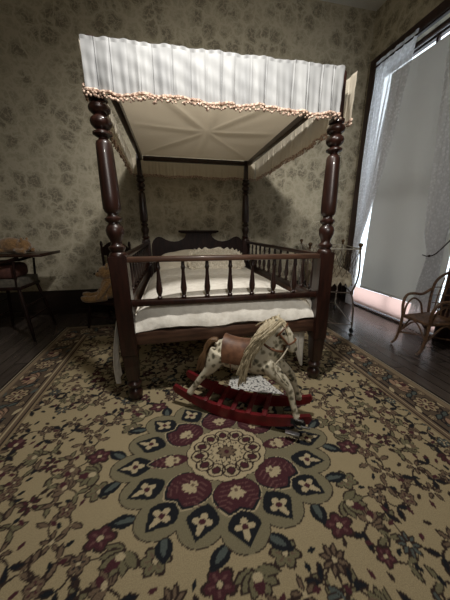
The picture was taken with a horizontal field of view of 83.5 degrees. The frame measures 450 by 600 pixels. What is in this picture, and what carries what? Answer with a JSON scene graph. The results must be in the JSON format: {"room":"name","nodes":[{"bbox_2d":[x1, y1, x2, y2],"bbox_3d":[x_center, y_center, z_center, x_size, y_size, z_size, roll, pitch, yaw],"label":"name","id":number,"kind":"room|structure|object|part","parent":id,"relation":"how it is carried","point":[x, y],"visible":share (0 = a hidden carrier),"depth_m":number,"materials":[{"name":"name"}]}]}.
{"room":"historic interior","nodes":[
{"label":"historic interior","id":0,"kind":"room"},
{"bbox_2d":[0,0,375,292],"bbox_3d":[-0.648,-1.777,3.360,5.600,3.860,0.150,-3,16,-11],"label":"wall","id":1,"kind":"structure","parent":0,"point":[50,193],"depth_m":3.12,"materials":[{"name":"paper"}]},
{"bbox_2d":[0,280,341,317],"bbox_3d":[-0.634,-0.054,3.751,5.300,0.330,0.036,-3,16,-11],"label":"baseboard","id":2,"kind":"structure","parent":1,"relation":"attached to","point":[60,301],"depth_m":3.41,"materials":[{"name":"brown wood"}]},
{"bbox_2d":[0,298,449,404],"bbox_3d":[-0.095,0.871,1.272,5.600,0.100,5.720,-3,16,-11],"label":"floor","id":3,"kind":"structure","parent":0,"point":[373,333],"depth_m":2.62,"materials":[{"name":"brown wood"}]},
{"bbox_2d":[0,250,59,340],"bbox_3d":[-2.175,-0.151,2.705,0.674,1.084,0.528,-3,16,-11],"label":"high chair","id":4,"kind":"object","parent":3,"relation":"on","point":[14,276],"visible":0.96,"depth_m":2.59,"materials":[{"name":"brown wood"}]},
{"bbox_3d":[-2.206,-0.264,2.460,0.386,0.311,0.043,-3,16,-11],"label":"arm","id":5,"kind":"part","parent":4,"relation":"part of","materials":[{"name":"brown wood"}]},
{"bbox_3d":[-2.495,0.065,2.925,0.136,0.546,0.038,10,19,32],"label":"leg","id":6,"kind":"part","parent":4,"relation":"part of","materials":[{"name":"brown wood"}]},
{"bbox_2d":[0,262,27,278],"bbox_3d":[-2.275,-0.310,2.639,0.260,0.150,0.310,-3,16,-11],"label":"cushion","id":7,"kind":"object","parent":4,"relation":"on","point":[6,271],"depth_m":2.56,"materials":[{"name":"red fabric"}]},
{"bbox_2d":[0,237,35,253],"bbox_3d":[-2.165,-0.554,2.561,0.354,0.161,0.245,-3,16,-11],"label":"plush animal","id":8,"kind":"object","parent":4,"relation":"on","point":[7,245],"visible":1,"depth_m":2.51},
{"bbox_3d":[-2.283,-0.368,2.827,0.386,0.311,0.043,-3,16,-11],"label":"arm","id":9,"kind":"part","parent":4,"relation":"part of","materials":[{"name":"brown wood"}]},
{"bbox_3d":[-2.266,-0.157,2.684,0.360,0.035,0.400,-3,16,-11],"label":"seat","id":10,"kind":"part","parent":4,"relation":"part of","materials":[{"name":"brown wood"}]},
{"bbox_3d":[-2.038,0.160,2.595,0.136,0.546,0.038,10,19,32],"label":"leg","id":11,"kind":"part","parent":4,"relation":"part of","materials":[{"name":"brown wood"}]},
{"bbox_2d":[0,250,59,257],"bbox_3d":[-2.089,-0.484,2.629,0.500,0.032,0.460,-3,16,-11],"label":"tray","id":12,"kind":"object","parent":4,"relation":"on","point":[38,253],"depth_m":2.49,"materials":[{"name":"brown wood"}]},
{"bbox_3d":[-2.124,0.046,2.999,0.040,0.546,0.135,14,21,40],"label":"leg","id":13,"kind":"part","parent":4,"relation":"part of","materials":[{"name":"brown wood"}]},
{"bbox_2d":[83,241,130,327],"bbox_3d":[-1.349,-0.171,2.949,0.440,0.992,0.400,4,16,13],"label":"child chair","id":14,"kind":"object","parent":3,"relation":"on","point":[105,250],"visible":0.42,"depth_m":2.94,"materials":[{"name":"brown wood"}]},
{"bbox_3d":[-1.571,0.174,2.923,0.077,0.317,0.036,-9,18,-30],"label":"leg","id":15,"kind":"part","parent":14,"relation":"part of","materials":[{"name":"brown wood"}]},
{"bbox_2d":[81,263,112,302],"bbox_3d":[-1.428,-0.199,2.850,0.376,0.410,0.321,-7,17,-23],"label":"teddy bear","id":16,"kind":"object","parent":14,"relation":"on","point":[104,292],"visible":0.8,"depth_m":2.79},
{"bbox_3d":[-1.350,-0.008,2.995,0.440,0.030,0.400,4,16,13],"label":"seat","id":17,"kind":"part","parent":14,"relation":"part of","materials":[{"name":"brown wood"}]},
{"bbox_3d":[-1.492,-0.386,3.116,0.036,0.670,0.036,4,16,13],"label":"post","id":18,"kind":"part","parent":14,"relation":"part of","materials":[{"name":"brown wood"}]},
{"bbox_3d":[-1.492,0.091,3.237,0.038,0.329,0.076,-13,20,-38],"label":"leg","id":19,"kind":"part","parent":14,"relation":"part of","materials":[{"name":"brown wood"}]},
{"bbox_2d":[0,324,449,599],"bbox_3d":[0.029,0.799,1.320,3.030,0.012,4.140,-3,16,-11],"label":"oriental rug","id":20,"kind":"object","parent":3,"relation":"on","point":[106,494],"visible":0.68,"depth_m":1.14,"materials":[{"name":"fabric"}]},
{"bbox_2d":[79,34,356,399],"bbox_3d":[-0.165,-0.585,2.507,1.638,2.006,2.143,-3,16,-11],"label":"canopy bed","id":21,"kind":"object","parent":20,"relation":"on","point":[173,101],"visible":0.98,"depth_m":1.63,"materials":[{"name":"brown wood"}]},
{"bbox_3d":[-0.621,-0.281,1.460,0.106,1.988,0.106,-4,16,-11],"label":"post","id":22,"kind":"part","parent":21,"relation":"part of","materials":[{"name":"brown wood"}]},
{"bbox_3d":[-0.821,-1.455,2.125,0.046,0.050,1.910,-3,16,-11],"label":"tester rail","id":23,"kind":"part","parent":21,"relation":"part of","materials":[{"name":"brown wood"}]},
{"bbox_3d":[-0.824,-0.493,2.397,0.045,0.032,1.870,-3,16,-11],"label":"rail","id":24,"kind":"part","parent":21,"relation":"part of","materials":[{"name":"brown wood"}]},
{"bbox_3d":[-0.824,-0.204,2.478,0.045,0.036,1.870,-3,16,-11],"label":"rail","id":25,"kind":"part","parent":21,"relation":"part of","materials":[{"name":"brown wood"}]},
{"bbox_3d":[-1.035,-0.802,3.304,0.106,1.988,0.106,-4,16,-11],"label":"post","id":26,"kind":"part","parent":21,"relation":"part of","materials":[{"name":"brown wood"}]},
{"bbox_3d":[-0.356,-1.752,3.179,1.300,0.050,0.046,-3,16,-11],"label":"tester rail","id":27,"kind":"part","parent":21,"relation":"part of","materials":[{"name":"brown wood"}]},
{"bbox_3d":[-0.359,-0.647,3.491,1.250,0.614,0.036,-3,16,-11],"label":"headboard","id":28,"kind":"part","parent":21,"relation":"part of","materials":[{"name":"brown wood"}]},
{"bbox_3d":[0.034,-0.270,1.602,1.260,0.032,0.055,-3,16,-11],"label":"foot rail","id":29,"kind":"part","parent":21,"relation":"part of","materials":[{"name":"brown wood"}]},
{"bbox_3d":[0.033,-0.012,1.675,1.260,0.036,0.055,-3,16,-11],"label":"foot rail","id":30,"kind":"part","parent":21,"relation":"part of","materials":[{"name":"brown wood"}]},
{"bbox_3d":[0.033,0.212,1.738,1.260,0.088,0.045,-3,16,-11],"label":"foot board","id":31,"kind":"part","parent":21,"relation":"part of","materials":[{"name":"brown wood"}]},
{"bbox_2d":[160,318,302,328],"bbox_3d":[-0.163,-0.094,2.650,1.240,0.158,1.900,-3,16,-11],"label":"mattress","id":32,"kind":"object","parent":21,"relation":"on","point":[300,318],"visible":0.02,"depth_m":1.80,"materials":[{"name":"white fabric"}]},
{"bbox_2d":[159,262,188,270],"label":"pillow","id":33,"kind":"object","parent":32,"relation":"on","point":[166,265],"depth_m":2.83,"materials":[{"name":"white fabric"}]},
{"bbox_2d":[162,249,193,255],"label":"pillow","id":34,"kind":"object","parent":32,"relation":"on","point":[182,252],"depth_m":3.04,"materials":[{"name":"white fabric"}]},
{"bbox_2d":[113,267,313,383],"bbox_3d":[-0.168,0.096,2.404,1.451,0.695,1.462,-3,16,-11],"label":"bedspread","id":35,"kind":"object","parent":32,"relation":"on","point":[148,318],"visible":0.75,"depth_m":1.75,"materials":[{"name":"white fabric"}]},
{"bbox_2d":[187,247,243,269],"bbox_3d":[-0.100,-0.438,2.750,0.614,0.258,0.318,-2,16,-7],"label":"pillow","id":36,"kind":"object","parent":35,"relation":"on","point":[238,264],"visible":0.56,"depth_m":2.73,"materials":[{"name":"fabric"}]},
{"bbox_3d":[0.287,-0.873,3.565,0.106,1.988,0.106,-4,16,-11],"label":"post","id":37,"kind":"part","parent":21,"relation":"part of","materials":[{"name":"brown wood"}]},
{"bbox_3d":[0.498,-0.275,2.739,0.045,0.036,1.870,-3,16,-11],"label":"rail","id":38,"kind":"part","parent":21,"relation":"part of","materials":[{"name":"brown wood"}]},
{"bbox_3d":[0.501,-1.526,2.386,0.046,0.050,1.910,-3,16,-11],"label":"tester rail","id":39,"kind":"part","parent":21,"relation":"part of","materials":[{"name":"brown wood"}]},
{"bbox_3d":[0.499,-0.563,2.658,0.045,0.032,1.870,-3,16,-11],"label":"rail","id":40,"kind":"part","parent":21,"relation":"part of","materials":[{"name":"brown wood"}]},
{"bbox_3d":[0.680,-0.350,1.717,0.106,1.988,0.106,-4,16,-11],"label":"post","id":41,"kind":"part","parent":21,"relation":"part of","materials":[{"name":"brown wood"}]},
{"bbox_2d":[173,314,312,437],"bbox_3d":[0.093,0.392,1.517,0.860,0.666,0.266,6,17,19],"label":"rocking horse","id":42,"kind":"object","parent":20,"relation":"on","point":[260,354],"visible":1,"depth_m":1.46},
{"bbox_3d":[0.367,0.731,1.379,0.075,0.012,0.025,6,17,19],"label":"stirrup plate","id":43,"kind":"part","parent":42,"relation":"part of","materials":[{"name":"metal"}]},
{"bbox_2d":[229,375,282,393],"bbox_3d":[0.233,0.624,1.902,0.400,0.005,0.223,3,16,9],"label":"printed sheet","id":44,"kind":"object","parent":20,"relation":"on","point":[257,383],"visible":0.88,"depth_m":1.87,"materials":[{"name":"paper"}]},
{"bbox_2d":[298,239,363,332],"bbox_3d":[1.256,-0.246,3.213,0.597,1.000,0.976,4,16,12],"label":"crib","id":45,"kind":"object","parent":3,"relation":"on","point":[310,244],"visible":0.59,"depth_m":2.83,"materials":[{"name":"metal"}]},
{"bbox_3d":[1.089,-0.386,3.692,0.019,0.880,0.039,-5,17,-18],"label":"post","id":46,"kind":"part","parent":45,"relation":"part of","materials":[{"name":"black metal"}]},
{"bbox_3d":[0.931,-0.154,2.876,0.019,0.877,0.089,15,21,41],"label":"post","id":47,"kind":"part","parent":45,"relation":"part of","materials":[{"name":"metal"}]},
{"bbox_2d":[305,263,352,287],"bbox_3d":[1.260,-0.345,3.182,0.463,0.194,0.803,3,16,11],"label":"bedding","id":48,"kind":"object","parent":45,"relation":"in","point":[336,280],"visible":0.36,"depth_m":2.82,"materials":[{"name":"fabric"}]},
{"bbox_3d":[1.175,-0.547,2.699,0.503,0.012,0.012,4,16,14],"label":"rail","id":49,"kind":"part","parent":45,"relation":"part of","materials":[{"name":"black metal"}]},
{"bbox_3d":[1.616,-0.355,3.586,0.019,0.880,0.039,14,21,40],"label":"post","id":50,"kind":"part","parent":45,"relation":"part of","materials":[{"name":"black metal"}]},
{"bbox_3d":[1.418,-0.119,2.755,0.019,0.877,0.089,-5,17,-18],"label":"post","id":51,"kind":"part","parent":45,"relation":"part of","materials":[{"name":"metal"}]},
{"bbox_2d":[390,271,449,355],"bbox_3d":[1.969,0.105,2.395,0.490,0.763,0.390,-3,16,-11],"label":"wicker armchair","id":52,"kind":"object","parent":3,"relation":"on","point":[428,319],"visible":1,"depth_m":2.45,"materials":[{"name":"wicker"}]},
{"bbox_3d":[1.743,0.296,2.552,0.088,0.311,0.030,-1,16,-3],"label":"leg","id":53,"kind":"part","parent":52,"relation":"part of","materials":[{"name":"wood"}]},
{"bbox_3d":[1.923,0.022,2.528,0.362,0.274,0.057,-4,16,-14],"label":"arm","id":54,"kind":"part","parent":52,"relation":"part of","materials":[{"name":"wicker"}]},
{"bbox_3d":[1.807,0.367,2.299,0.088,0.311,0.030,-1,16,-3],"label":"leg","id":55,"kind":"part","parent":52,"relation":"part of","materials":[{"name":"wood"}]},
{"bbox_3d":[1.967,0.186,2.417,0.363,0.028,0.341,-3,16,-11],"label":"seat frame","id":56,"kind":"part","parent":52,"relation":"part of","materials":[{"name":"wood"}]},
{"bbox_3d":[1.970,0.190,2.419,0.344,0.036,0.322,-3,16,-11],"label":"seat","id":57,"kind":"part","parent":52,"relation":"part of","materials":[{"name":"wicker"}]},
{"bbox_3d":[2.141,-0.052,2.387,0.056,0.455,0.390,-3,16,-11],"label":"frame","id":58,"kind":"part","parent":52,"relation":"part of","materials":[{"name":"wicker"}]},
{"bbox_3d":[1.995,0.103,2.244,0.364,0.273,0.063,-2,16,-7],"label":"arm","id":59,"kind":"part","parent":52,"relation":"part of","materials":[{"name":"wicker"}]},
{"bbox_2d":[321,0,386,10],"bbox_3d":[-0.086,-2.940,0.196,5.600,0.100,5.720,-3,16,-11],"label":"ceiling","id":60,"kind":"structure","parent":0,"point":[374,5],"depth_m":3.16,"materials":[{"name":"white paint"}]},
{"bbox_2d":[340,0,449,294],"bbox_3d":[2.584,-1.177,1.261,0.160,3.860,5.420,-3,16,-11],"label":"wall","id":61,"kind":"structure","parent":0,"point":[394,18],"depth_m":3.04,"materials":[{"name":"paper"}]},
{"bbox_2d":[340,0,449,343],"bbox_3d":[2.184,-1.349,2.971,0.195,3.260,1.715,-3,16,-11],"label":"window","id":62,"kind":"structure","parent":61,"relation":"in","point":[445,332],"depth_m":3.29,"materials":[{"name":"brown wood"}]},
{"bbox_3d":[2.137,0.219,3.386,0.050,0.016,1.420,-3,16,-11],"label":"sill","id":63,"kind":"part","parent":62,"relation":"part of","materials":[{"name":"brown wood"}]},
{"bbox_2d":[353,286,436,332],"bbox_3d":[2.192,0.085,3.359,0.004,0.250,1.400,-3,16,-11],"label":"window pane","id":64,"kind":"object","parent":62,"relation":"attached to","point":[387,305],"visible":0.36,"depth_m":3.49,"materials":[{"name":"clear"}]},
{"bbox_3d":[2.244,-1.320,3.053,0.006,3.040,1.510,-3,16,-11],"label":"pane","id":65,"kind":"part","parent":62,"relation":"part of","materials":[{"name":"clear glass"}]},
{"bbox_2d":[359,17,449,310],"bbox_3d":[2.162,-1.409,2.925,0.054,2.823,1.310,-3,16,-11],"label":"roller shade","id":66,"kind":"object","parent":62,"relation":"attached to","point":[394,260],"visible":0.74,"depth_m":2.94,"materials":[{"name":"grey fabric"}]},
{"bbox_2d":[373,8,449,69],"bbox_3d":[2.104,-2.765,2.503,0.085,0.020,1.600,-3,16,-11],"label":"curtain rod","id":67,"kind":"object","parent":62,"relation":"attached to","point":[448,9],"visible":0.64,"depth_m":2.65,"materials":[{"name":"brown wood"}]},
{"bbox_2d":[345,28,418,303],"bbox_3d":[1.975,-1.420,3.350,0.068,3.150,0.592,-3,16,-11],"label":"lace curtain","id":68,"kind":"object","parent":67,"relation":"hanging from","point":[391,76],"visible":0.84,"depth_m":3.18,"materials":[{"name":"white fabric"}]},
{"bbox_2d":[405,39,449,334],"bbox_3d":[2.166,-1.167,2.454,0.068,3.150,0.590,-3,16,-11],"label":"lace curtain","id":69,"kind":"object","parent":67,"relation":"hanging from","point":[437,219],"visible":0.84,"depth_m":2.54,"materials":[{"name":"white fabric"}]},
{"bbox_2d":[422,240,449,256],"bbox_3d":[2.162,-0.572,2.542,0.070,0.288,0.281,-8,18,-28],"label":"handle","id":70,"kind":"object","parent":69,"relation":"attached to","point":[449,240],"visible":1,"depth_m":2.54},
{"bbox_3d":[2.244,-1.320,3.053,0.050,3.120,1.570,-3,16,-11],"label":"sash","id":71,"kind":"part","parent":62,"relation":"part of","materials":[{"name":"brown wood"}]}
]}

